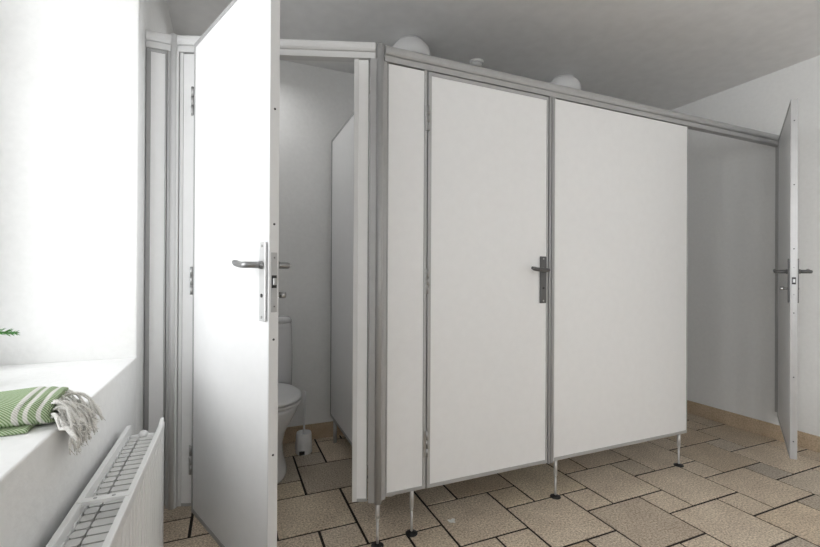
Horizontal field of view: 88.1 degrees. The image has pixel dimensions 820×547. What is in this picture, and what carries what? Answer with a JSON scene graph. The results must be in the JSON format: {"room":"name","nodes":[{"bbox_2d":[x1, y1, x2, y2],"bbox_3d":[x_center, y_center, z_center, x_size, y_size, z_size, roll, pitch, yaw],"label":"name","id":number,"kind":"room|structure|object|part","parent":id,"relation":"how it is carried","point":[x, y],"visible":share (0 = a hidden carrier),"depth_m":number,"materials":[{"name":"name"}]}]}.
{"room":"public restroom","nodes":[
{"label":"public restroom","id":0,"kind":"room"},
{"bbox_2d":[0,0,173,546],"bbox_3d":[-0.598,-0.118,-0.004,0.495,2.550,5.660,0,0,-23],"label":"wall","id":1,"kind":"structure","parent":0,"point":[73,72],"depth_m":1.42,"materials":[{"name":"white paint"}]},
{"bbox_2d":[0,328,19,335],"bbox_3d":[-1.123,0.190,1.067,0.199,0.213,0.186,0,0,-23],"label":"conifer","id":2,"kind":"object","parent":1,"relation":"on","point":[7,332],"visible":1,"depth_m":1.12,"materials":[{"name":"green plant"}]},
{"bbox_2d":[0,386,105,455],"bbox_3d":[-0.853,0.295,0.791,0.457,0.131,0.221,0,0,-26],"label":"towel","id":3,"kind":"object","parent":1,"relation":"on","point":[21,410],"visible":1,"depth_m":0.83,"materials":[{"name":"green fabric"}]},
{"bbox_2d":[46,417,164,546],"bbox_3d":[-0.578,0.772,0.735,0.113,0.653,1.213,0,0,-23],"label":"radiator","id":4,"kind":"object","parent":1,"relation":"attached to","point":[122,504],"visible":1,"depth_m":0.96,"materials":[{"name":"white metal"}]},
{"bbox_3d":[-0.611,0.729,0.721,0.015,0.540,1.213,0,0,-23],"label":"panel","id":5,"kind":"part","parent":4,"relation":"part of","materials":[{"name":"white metal"}]},
{"bbox_3d":[-0.533,0.723,0.754,0.015,0.553,1.213,0,0,-23],"label":"panel","id":6,"kind":"part","parent":4,"relation":"part of","materials":[{"name":"white metal"}]},
{"bbox_2d":[144,47,167,503],"bbox_3d":[-0.997,0.019,1.663,0.070,1.786,0.032,0,0,-23],"label":"panel","id":7,"kind":"object","parent":1,"relation":"attached to","point":[156,60],"visible":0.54,"depth_m":1.65,"materials":[{"name":"white laminate"}]},
{"bbox_2d":[145,30,170,52],"bbox_3d":[-0.986,-0.909,1.668,0.087,0.069,0.053,0,0,-23],"label":"rail","id":8,"kind":"object","parent":7,"relation":"on","point":[155,40],"visible":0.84,"depth_m":1.65,"materials":[{"name":"white metal"}]},
{"bbox_2d":[165,33,179,509],"bbox_3d":[-0.936,-0.008,1.679,0.049,1.865,0.042,0,0,-23],"label":"post","id":9,"kind":"object","parent":7,"relation":"attached to","point":[173,80],"visible":0.95,"depth_m":1.66,"materials":[{"name":"white metal"}]},
{"bbox_2d":[177,52,193,506],"bbox_3d":[-0.886,0.023,1.690,0.056,1.792,0.032,0,0,-3],"label":"panel","id":10,"kind":"object","parent":9,"relation":"attached to","point":[186,159],"visible":0.61,"depth_m":1.68,"materials":[{"name":"white laminate"}]},
{"bbox_2d":[189,0,290,546],"bbox_3d":[-0.610,0.016,1.426,0.152,1.812,0.666,0,0,-44],"label":"door","id":11,"kind":"structure","parent":10,"relation":"attached to","point":[235,93],"depth_m":1.35,"materials":[{"name":"white laminate"}]},
{"bbox_3d":[-0.465,-0.026,1.211,0.058,0.028,0.099,0,0,-44],"label":"lever handle","id":12,"kind":"part","parent":11,"relation":"part of","materials":[{"name":"grey metal"}]},
{"bbox_3d":[-0.418,0.023,1.206,0.006,0.226,0.038,0,0,-44],"label":"lock plate","id":13,"kind":"part","parent":11,"relation":"part of","materials":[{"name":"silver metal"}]},
{"bbox_3d":[-0.398,-0.025,1.277,0.058,0.028,0.099,0,0,-44],"label":"lever handle","id":14,"kind":"part","parent":11,"relation":"part of","materials":[{"name":"grey metal"}]},
{"bbox_2d":[177,35,375,61],"bbox_3d":[-0.529,-0.907,1.712,0.777,0.069,0.053,0,0,-3],"label":"rail","id":15,"kind":"object","parent":9,"relation":"attached to","point":[290,49],"visible":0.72,"depth_m":1.70,"materials":[{"name":"white metal"}]},
{"bbox_2d":[278,60,353,426],"bbox_3d":[0.269,-0.105,3.330,3.705,2.550,0.200,0,0,-23],"label":"wall","id":16,"kind":"structure","parent":0,"point":[316,102],"depth_m":2.82,"materials":[{"name":"white paint"}]},
{"bbox_2d":[283,421,343,443],"bbox_3d":[0.298,1.059,3.228,3.694,0.100,0.011,0,0,-23],"label":"baseboard","id":17,"kind":"structure","parent":16,"relation":"attached to","point":[325,429],"depth_m":2.83,"materials":[{"name":"beige tile"}]},
{"bbox_2d":[163,413,819,546],"bbox_3d":[1.329,1.139,0.814,3.745,0.060,5.300,0,0,-23],"label":"floor","id":18,"kind":"structure","parent":0,"point":[734,487],"depth_m":2.04,"materials":[{"name":"beige tile"}]},
{"bbox_2d":[277,315,301,483],"bbox_3d":[-0.821,0.680,2.398,0.374,0.844,0.633,0,0,-23],"label":"toilet","id":19,"kind":"object","parent":18,"relation":"on","point":[289,396],"visible":0.38,"depth_m":2.36,"materials":[{"name":"white ceramic"}]},
{"bbox_3d":[-0.906,0.283,2.603,0.338,0.034,0.176,0,0,-23],"label":"cistern lid","id":20,"kind":"part","parent":19,"relation":"part of","materials":[{"name":"white ceramic"}]},
{"bbox_3d":[-0.795,0.901,2.333,0.352,0.402,0.493,0,0,-23],"label":"bowl","id":21,"kind":"part","parent":19,"relation":"part of","materials":[{"name":"white ceramic"}]},
{"bbox_3d":[-0.788,0.689,2.321,0.374,0.018,0.460,0,0,-23],"label":"seat","id":22,"kind":"part","parent":19,"relation":"part of","materials":[{"name":"white plastic"}]},
{"bbox_3d":[-0.788,0.663,2.321,0.374,0.028,0.460,0,0,-23],"label":"seat lid","id":23,"kind":"part","parent":19,"relation":"part of","materials":[{"name":"white plastic"}]},
{"bbox_2d":[295,391,311,455],"bbox_3d":[-0.655,0.916,2.617,0.102,0.375,0.102,0,0,-41],"label":"toilet brush","id":24,"kind":"object","parent":18,"relation":"on","point":[303,444],"visible":1,"depth_m":2.58,"materials":[{"name":"white plastic"}]},
{"bbox_3d":[-0.651,0.866,2.619,0.019,0.275,0.015,0,0,-23],"label":"brush handle","id":25,"kind":"part","parent":24,"relation":"part of","materials":[{"name":"white plastic"}]},
{"bbox_2d":[330,102,393,496],"bbox_3d":[-0.299,0.104,2.336,0.028,2.000,1.135,0,0,-23],"label":"divider","id":26,"kind":"object","parent":18,"relation":"on","point":[342,148],"visible":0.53,"depth_m":2.56,"materials":[{"name":"white laminate"}]},
{"bbox_2d":[368,43,386,546],"bbox_3d":[-0.131,0.089,1.724,0.074,2.030,0.064,0,0,-23],"label":"post","id":27,"kind":"object","parent":18,"relation":"on","point":[378,66],"visible":1,"depth_m":1.71,"materials":[{"name":"grey metal"}]},
{"bbox_2d":[352,58,369,501],"bbox_3d":[-0.200,0.026,1.729,0.061,1.792,0.032,0,0,-3],"label":"panel","id":28,"kind":"object","parent":27,"relation":"attached to","point":[361,67],"visible":1,"depth_m":1.72,"materials":[{"name":"white laminate"}]},
{"bbox_2d":[385,62,426,536],"bbox_3d":[-0.019,0.118,1.791,0.181,1.973,0.052,0,0,-23],"label":"panel","id":29,"kind":"object","parent":18,"relation":"on","point":[406,239],"visible":0.88,"depth_m":1.78,"materials":[{"name":"white laminate"}]},
{"bbox_2d":[423,72,550,487],"bbox_3d":[0.361,0.029,1.950,0.668,1.782,0.156,0,0,-23],"label":"door","id":30,"kind":"structure","parent":29,"relation":"attached to","point":[486,271],"depth_m":1.92,"materials":[{"name":"white laminate"}]},
{"bbox_3d":[0.612,-0.018,2.004,0.119,0.028,0.058,0,0,-23],"label":"lever handle","id":31,"kind":"part","parent":30,"relation":"part of","materials":[{"name":"grey metal"}]},
{"bbox_3d":[0.643,0.030,2.049,0.038,0.226,0.006,0,0,-23],"label":"lock plate","id":32,"kind":"part","parent":30,"relation":"part of","materials":[{"name":"grey metal"}]},
{"bbox_2d":[550,98,687,499],"bbox_3d":[1.155,0.125,2.289,0.985,1.973,0.052,0,0,-23],"label":"panel","id":33,"kind":"object","parent":18,"relation":"on","point":[621,179],"visible":0.94,"depth_m":2.26,"materials":[{"name":"white laminate"}]},
{"bbox_2d":[547,96,554,463],"bbox_3d":[0.685,0.031,2.087,0.034,1.790,0.040,0,0,-23],"label":"cubicle mullion","id":34,"kind":"object","parent":33,"relation":"attached to","point":[551,121],"visible":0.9,"depth_m":2.07,"materials":[{"name":"grey metal"}]},
{"bbox_2d":[384,45,778,146],"bbox_3d":[1.182,-0.897,2.301,2.834,0.069,0.053,0,0,-23],"label":"rail","id":35,"kind":"object","parent":33,"relation":"on","point":[393,55],"visible":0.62,"depth_m":2.10,"materials":[{"name":"grey metal"}]},
{"bbox_2d":[166,0,819,109],"bbox_3d":[1.142,-1.442,0.735,4.540,0.120,5.660,0,0,-23],"label":"ceiling","id":36,"kind":"structure","parent":0,"point":[664,54],"depth_m":2.43,"materials":[{"name":"grey paint"}]},
{"bbox_2d":[393,35,429,54],"bbox_3d":[0.003,-1.311,2.533,0.240,0.145,0.240,0,0,-23],"label":"ceiling lamp","id":37,"kind":"object","parent":36,"relation":"attached to","point":[409,42],"visible":0.41,"depth_m":2.43,"materials":[{"name":"white plastic"}]},
{"bbox_2d":[469,58,483,66],"bbox_3d":[0.432,-1.363,2.764,0.096,0.036,0.096,0,0,-23],"label":"smoke detector","id":38,"kind":"object","parent":36,"relation":"attached to","point":[479,62],"visible":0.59,"depth_m":2.73,"materials":[{"name":"white plastic"}]},
{"bbox_2d":[550,74,580,89],"bbox_3d":[1.085,-1.305,3.003,0.240,0.145,0.240,0,0,-23],"label":"ceiling lamp","id":39,"kind":"object","parent":36,"relation":"attached to","point":[567,80],"visible":0.37,"depth_m":2.90,"materials":[{"name":"white plastic"}]},
{"bbox_2d":[671,55,819,436],"bbox_3d":[3.132,-0.095,1.580,0.200,2.550,5.660,0,0,-23],"label":"wall","id":40,"kind":"structure","parent":0,"point":[731,276],"depth_m":3.02,"materials":[{"name":"white paint"}]},
{"bbox_2d":[687,400,819,452],"bbox_3d":[3.030,1.069,1.536,0.011,0.100,5.260,0,0,-23],"label":"baseboard","id":41,"kind":"structure","parent":40,"relation":"attached to","point":[808,441],"depth_m":3.00,"materials":[{"name":"beige tile"}]},
{"bbox_2d":[775,147,777,411],"bbox_3d":[2.476,0.040,2.850,0.013,1.786,0.032,0,0,-23],"label":"door frame","id":42,"kind":"structure","parent":40,"relation":"attached to","point":[776,148],"depth_m":2.86,"materials":[{"name":"grey metal"}]},
{"bbox_2d":[773,98,812,459],"bbox_3d":[2.190,0.029,2.469,0.152,1.824,0.831,0,0,37],"label":"door","id":43,"kind":"structure","parent":42,"relation":"attached to","point":[788,271],"depth_m":2.22,"materials":[{"name":"white laminate"}]},
{"bbox_3d":[1.955,-0.011,2.240,0.058,0.028,0.124,0,0,38],"label":"lever handle","id":44,"kind":"part","parent":43,"relation":"part of","materials":[{"name":"grey metal"}]},
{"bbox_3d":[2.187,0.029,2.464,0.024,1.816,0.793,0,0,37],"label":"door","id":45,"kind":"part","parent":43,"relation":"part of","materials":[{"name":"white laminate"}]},
{"bbox_3d":[1.949,0.037,2.182,0.006,0.226,0.038,0,0,38],"label":"lock plate","id":46,"kind":"part","parent":43,"relation":"part of","materials":[{"name":"grey metal"}]},
{"bbox_3d":[1.976,0.037,2.161,0.006,0.226,0.038,0,0,37],"label":"lock plate","id":47,"kind":"part","parent":43,"relation":"part of","materials":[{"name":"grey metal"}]},
{"bbox_3d":[2.030,-0.011,2.182,0.058,0.028,0.124,0,0,38],"label":"lever handle","id":48,"kind":"part","parent":43,"relation":"part of","materials":[{"name":"grey metal"}]}
]}

